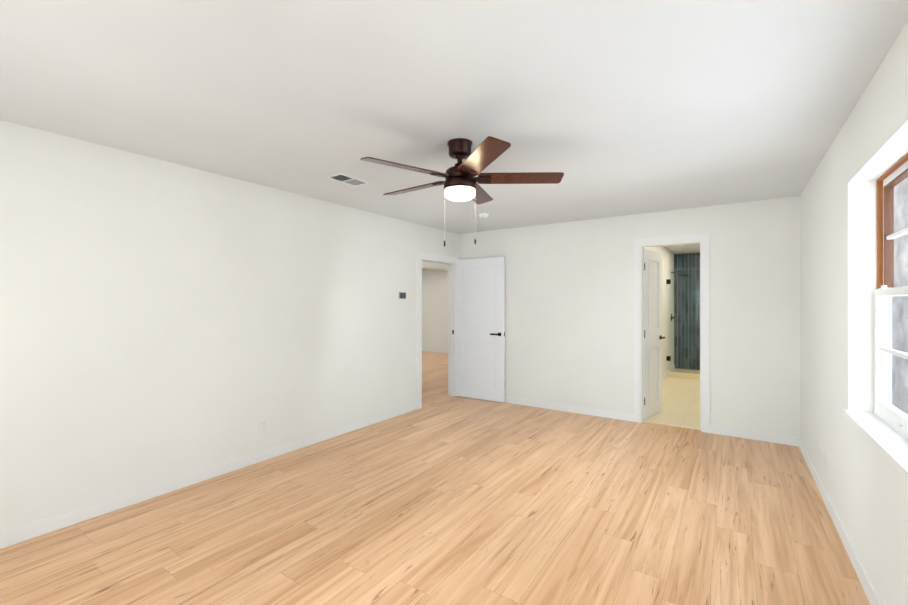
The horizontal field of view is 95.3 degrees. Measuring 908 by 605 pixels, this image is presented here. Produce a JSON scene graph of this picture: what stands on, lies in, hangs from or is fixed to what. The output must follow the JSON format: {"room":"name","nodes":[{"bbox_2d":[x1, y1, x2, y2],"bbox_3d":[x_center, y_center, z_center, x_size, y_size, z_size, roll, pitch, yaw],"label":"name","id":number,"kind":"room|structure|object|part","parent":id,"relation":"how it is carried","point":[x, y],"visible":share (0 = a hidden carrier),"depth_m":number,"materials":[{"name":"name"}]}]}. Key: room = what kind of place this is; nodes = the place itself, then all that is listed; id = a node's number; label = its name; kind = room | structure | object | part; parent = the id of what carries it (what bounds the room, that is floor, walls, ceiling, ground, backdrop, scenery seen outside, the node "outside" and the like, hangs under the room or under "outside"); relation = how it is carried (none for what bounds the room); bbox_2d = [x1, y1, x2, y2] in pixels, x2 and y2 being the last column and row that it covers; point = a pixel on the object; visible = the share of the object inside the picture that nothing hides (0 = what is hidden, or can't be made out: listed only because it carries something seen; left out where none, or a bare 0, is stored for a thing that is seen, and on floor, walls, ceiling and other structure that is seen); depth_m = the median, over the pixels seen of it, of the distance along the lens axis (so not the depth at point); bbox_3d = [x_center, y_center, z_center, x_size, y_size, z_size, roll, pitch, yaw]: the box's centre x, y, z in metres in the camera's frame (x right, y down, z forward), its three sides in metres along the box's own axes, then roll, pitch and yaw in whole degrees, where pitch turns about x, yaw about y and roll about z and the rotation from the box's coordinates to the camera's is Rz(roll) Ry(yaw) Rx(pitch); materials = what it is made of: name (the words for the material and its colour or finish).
{"room":"empty bedroom","nodes":[
{"label":"empty bedroom","id":0,"kind":"room"},
{"bbox_2d":[0,120,457,532],"bbox_3d":[-0.339,0.184,5.785,0.120,2.440,10.940,0,0,34],"label":"wall","id":1,"kind":"structure","parent":0,"point":[161,321],"depth_m":3.07,"materials":[{"name":"paint"}]},
{"bbox_2d":[0,403,416,548],"bbox_3d":[-1.887,1.357,3.377,0.012,0.085,4.980,0,0,34],"label":"baseboard","id":2,"kind":"structure","parent":1,"relation":"attached to","point":[33,530],"depth_m":3.05,"materials":[{"name":"white wood"}]},
{"bbox_2d":[260,419,267,433],"bbox_3d":[-1.687,1.100,3.677,0.008,0.116,0.072,0,0,34],"label":"outlet","id":3,"kind":"object","parent":1,"relation":"attached to","point":[263,426],"visible":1,"depth_m":3.67,"materials":[{"name":"white plastic"}]},
{"bbox_2d":[399,292,405,298],"bbox_3d":[-0.647,-0.087,5.209,0.016,0.084,0.124,0,0,34],"label":"thermostat","id":4,"kind":"object","parent":1,"relation":"attached to","point":[402,295],"visible":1,"depth_m":5.20,"materials":[{"name":"grey plastic"}]},
{"bbox_2d":[416,251,457,408],"bbox_3d":[-0.261,0.366,5.901,0.148,2.075,1.020,0,0,34],"label":"door frame","id":5,"kind":"structure","parent":1,"relation":"attached to","point":[420,256],"depth_m":5.84,"materials":[{"name":"white wood"}]},
{"bbox_2d":[455,257,504,402],"bbox_3d":[0.353,0.379,5.987,0.812,2.035,0.094,0,0,34],"label":"door","id":6,"kind":"structure","parent":1,"relation":"in","point":[479,328],"depth_m":5.98,"materials":[{"name":"white wood"}]},
{"bbox_2d":[0,351,869,604],"bbox_3d":[-0.904,1.444,6.165,9.816,0.080,10.940,0,0,34],"label":"floor","id":7,"kind":"structure","parent":0,"point":[440,497],"depth_m":2.57,"materials":[{"name":"brown wood"}]},
{"bbox_2d":[422,269,447,349],"bbox_3d":[0.074,0.193,11.435,5.530,2.440,0.120,0,0,34],"label":"wall","id":8,"kind":"structure","parent":0,"point":[434,309],"depth_m":11.79,"materials":[{"name":"paint"}]},
{"bbox_2d":[422,348,447,352],"bbox_3d":[0.086,1.370,11.345,5.410,0.085,0.012,0,0,34],"label":"baseboard","id":9,"kind":"structure","parent":8,"relation":"attached to","point":[423,349],"depth_m":11.75,"materials":[{"name":"white wood"}]},
{"bbox_2d":[422,261,447,265],"bbox_3d":[-0.458,0.187,7.840,0.120,2.440,7.670,0,0,34],"label":"wall","id":10,"kind":"structure","parent":0,"point":[435,263],"depth_m":7.86,"materials":[{"name":"paint"}]},
{"bbox_2d":[422,262,447,271],"bbox_3d":[-0.351,0.337,7.985,0.134,2.140,1.250,0,0,34],"label":"ceiling","id":11,"kind":"structure","parent":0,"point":[435,267],"depth_m":7.86,"materials":[{"name":"white paint"}]},
{"bbox_2d":[0,0,907,253],"bbox_3d":[-0.904,-1.086,6.170,9.816,0.100,10.940,0,0,34],"label":"ceiling","id":12,"kind":"structure","parent":0,"point":[611,108],"depth_m":2.04,"materials":[{"name":"paint"}]},
{"bbox_2d":[325,173,370,186],"bbox_3d":[-0.893,-1.036,3.506,0.190,0.008,0.330,0,0,34],"label":"ceiling vent","id":13,"kind":"object","parent":12,"relation":"in","point":[347,179],"visible":1,"depth_m":3.49,"materials":[{"name":"white plastic"}]},
{"bbox_2d":[360,136,563,246],"bbox_3d":[0.010,-0.703,2.735,1.251,0.677,1.292,0,0,34],"label":"ceiling fan","id":14,"kind":"object","parent":12,"relation":"hanging from","point":[461,182],"visible":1,"depth_m":2.63,"materials":[{"name":"brown wood"}]},
{"bbox_3d":[0.039,-0.704,2.705,0.202,0.064,0.202,0,0,34],"label":"lamp glass","id":15,"kind":"part","parent":14,"relation":"part of","materials":[{"name":"white glass"}]},
{"bbox_2d":[478,213,488,217],"bbox_3d":[0.351,-1.016,4.862,0.132,0.044,0.132,0,0,34],"label":"smoke detector","id":16,"kind":"object","parent":12,"relation":"attached to","point":[483,215],"visible":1,"depth_m":4.82,"materials":[{"name":"white plastic"}]},
{"bbox_2d":[458,196,799,437],"bbox_3d":[1.752,0.183,5.203,3.995,2.440,0.120,0,0,34],"label":"wall","id":17,"kind":"structure","parent":0,"point":[569,313],"depth_m":4.92,"materials":[{"name":"paint"}]},
{"bbox_2d":[505,396,633,421],"bbox_3d":[1.092,1.361,5.568,2.490,0.085,0.012,0,0,34],"label":"baseboard","id":18,"kind":"structure","parent":17,"relation":"attached to","point":[547,405],"depth_m":5.28,"materials":[{"name":"white wood"}]},
{"bbox_2d":[644,249,664,419],"bbox_3d":[2.475,0.377,5.125,0.194,2.035,0.576,0,0,34],"label":"door","id":19,"kind":"structure","parent":17,"relation":"in","point":[653,337],"depth_m":5.12,"materials":[{"name":"white painted wood"},{"name":"black metal"}]},
{"bbox_2d":[634,233,709,432],"bbox_3d":[2.472,0.327,4.715,0.755,2.150,0.148,0,0,34],"label":"door frame","id":20,"kind":"structure","parent":17,"relation":"attached to","point":[705,237],"depth_m":4.60,"materials":[{"name":"white wood"}]},
{"bbox_2d":[710,425,795,445],"bbox_3d":[3.044,1.359,4.247,0.715,0.085,0.012,0,0,34],"label":"baseboard","id":21,"kind":"structure","parent":17,"relation":"attached to","point":[754,435],"depth_m":4.22,"materials":[{"name":"white wood"}]},
{"bbox_2d":[644,246,673,375],"bbox_3d":[3.392,0.186,7.015,0.120,2.440,4.720,0,0,34],"label":"wall","id":22,"kind":"structure","parent":0,"point":[667,263],"depth_m":7.96,"materials":[{"name":"paint"}]},
{"bbox_2d":[662,365,674,381],"bbox_3d":[3.595,1.362,7.196,0.012,0.081,3.950,0,0,34],"label":"baseboard","id":23,"kind":"structure","parent":22,"relation":"attached to","point":[671,369],"depth_m":7.75,"materials":[{"name":"white wood"}]},
{"bbox_2d":[643,368,699,429],"bbox_3d":[4.051,1.403,6.458,1.595,0.004,4.660,0,0,34],"label":"floor","id":24,"kind":"structure","parent":0,"point":[680,402],"depth_m":5.74,"materials":[{"name":"beige tile"}]},
{"bbox_2d":[666,267,699,379],"bbox_3d":[4.890,0.380,7.701,1.597,2.046,0.844,0,0,34],"label":"shower enclosure","id":25,"kind":"object","parent":24,"relation":"on","point":[682,374],"visible":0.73,"depth_m":7.71,"materials":[{"name":"clear glass"}]},
{"bbox_2d":[800,20,907,604],"bbox_3d":[3.090,0.180,3.464,0.171,2.440,10.940,0,0,34],"label":"wall","id":26,"kind":"structure","parent":0,"point":[864,480],"depth_m":2.31,"materials":[{"name":"paint"}]},
{"bbox_2d":[796,437,881,604],"bbox_3d":[1.691,1.354,1.560,0.012,0.085,5.980,0,0,34],"label":"baseboard","id":27,"kind":"structure","parent":26,"relation":"attached to","point":[863,577],"depth_m":2.38,"materials":[{"name":"white wood"}]},
{"bbox_2d":[843,409,907,479],"bbox_3d":[1.764,0.622,1.553,0.153,0.030,1.840,0,0,34],"label":"window sill","id":28,"kind":"structure","parent":26,"relation":"attached to","point":[888,442],"depth_m":1.86,"materials":[{"name":"white wood"}]},
{"bbox_2d":[874,153,907,439],"bbox_3d":[1.824,-0.033,1.514,0.080,1.280,1.800,0,0,34],"label":"window","id":29,"kind":"structure","parent":26,"relation":"in","point":[888,325],"depth_m":2.20,"materials":[{"name":"white wood"}]},
{"bbox_3d":[1.814,0.257,1.520,0.032,0.660,1.776,0,0,34],"label":"window sash","id":30,"kind":"part","parent":29,"relation":"part of","materials":[{"name":"white wood"}]},
{"bbox_3d":[1.810,0.238,1.523,0.044,0.654,1.596,0,0,34],"label":"window hardware","id":31,"kind":"part","parent":29,"relation":"part of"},
{"bbox_3d":[1.829,-0.050,1.511,0.038,1.143,1.712,0,0,34],"label":"glass","id":32,"kind":"part","parent":29,"relation":"part of","materials":[{"name":"glass"}]},
{"bbox_3d":[1.841,-0.347,1.503,0.036,0.628,1.776,0,0,34],"label":"window sash","id":33,"kind":"part","parent":29,"relation":"part of","materials":[{"name":"brown wood"}]},
{"bbox_3d":[5.394,0.188,8.444,1.595,2.440,0.108,0,0,34],"label":"wall","id":34,"kind":"structure","parent":0,"visible":0},
{"bbox_2d":[674,253,699,369],"bbox_3d":[5.361,0.188,8.395,1.595,2.440,0.012,0,0,34],"label":"tiled wall","id":35,"kind":"structure","parent":34,"relation":"attached to","point":[689,261],"depth_m":8.70,"materials":[{"name":"teal tile"}]},
{"label":"outside","id":36,"kind":"structure","parent":0,"visible":0},
{"bbox_2d":[892,381,907,414],"bbox_3d":[7.009,1.631,7.330,1.984,0.050,28.000,0,0,34],"label":"ground","id":37,"kind":"structure","parent":36,"point":[895,387],"depth_m":7.00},
{"bbox_2d":[892,177,907,387],"bbox_3d":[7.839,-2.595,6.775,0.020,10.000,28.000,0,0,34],"label":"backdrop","id":38,"kind":"structure","parent":36,"point":[899,328],"depth_m":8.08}
]}

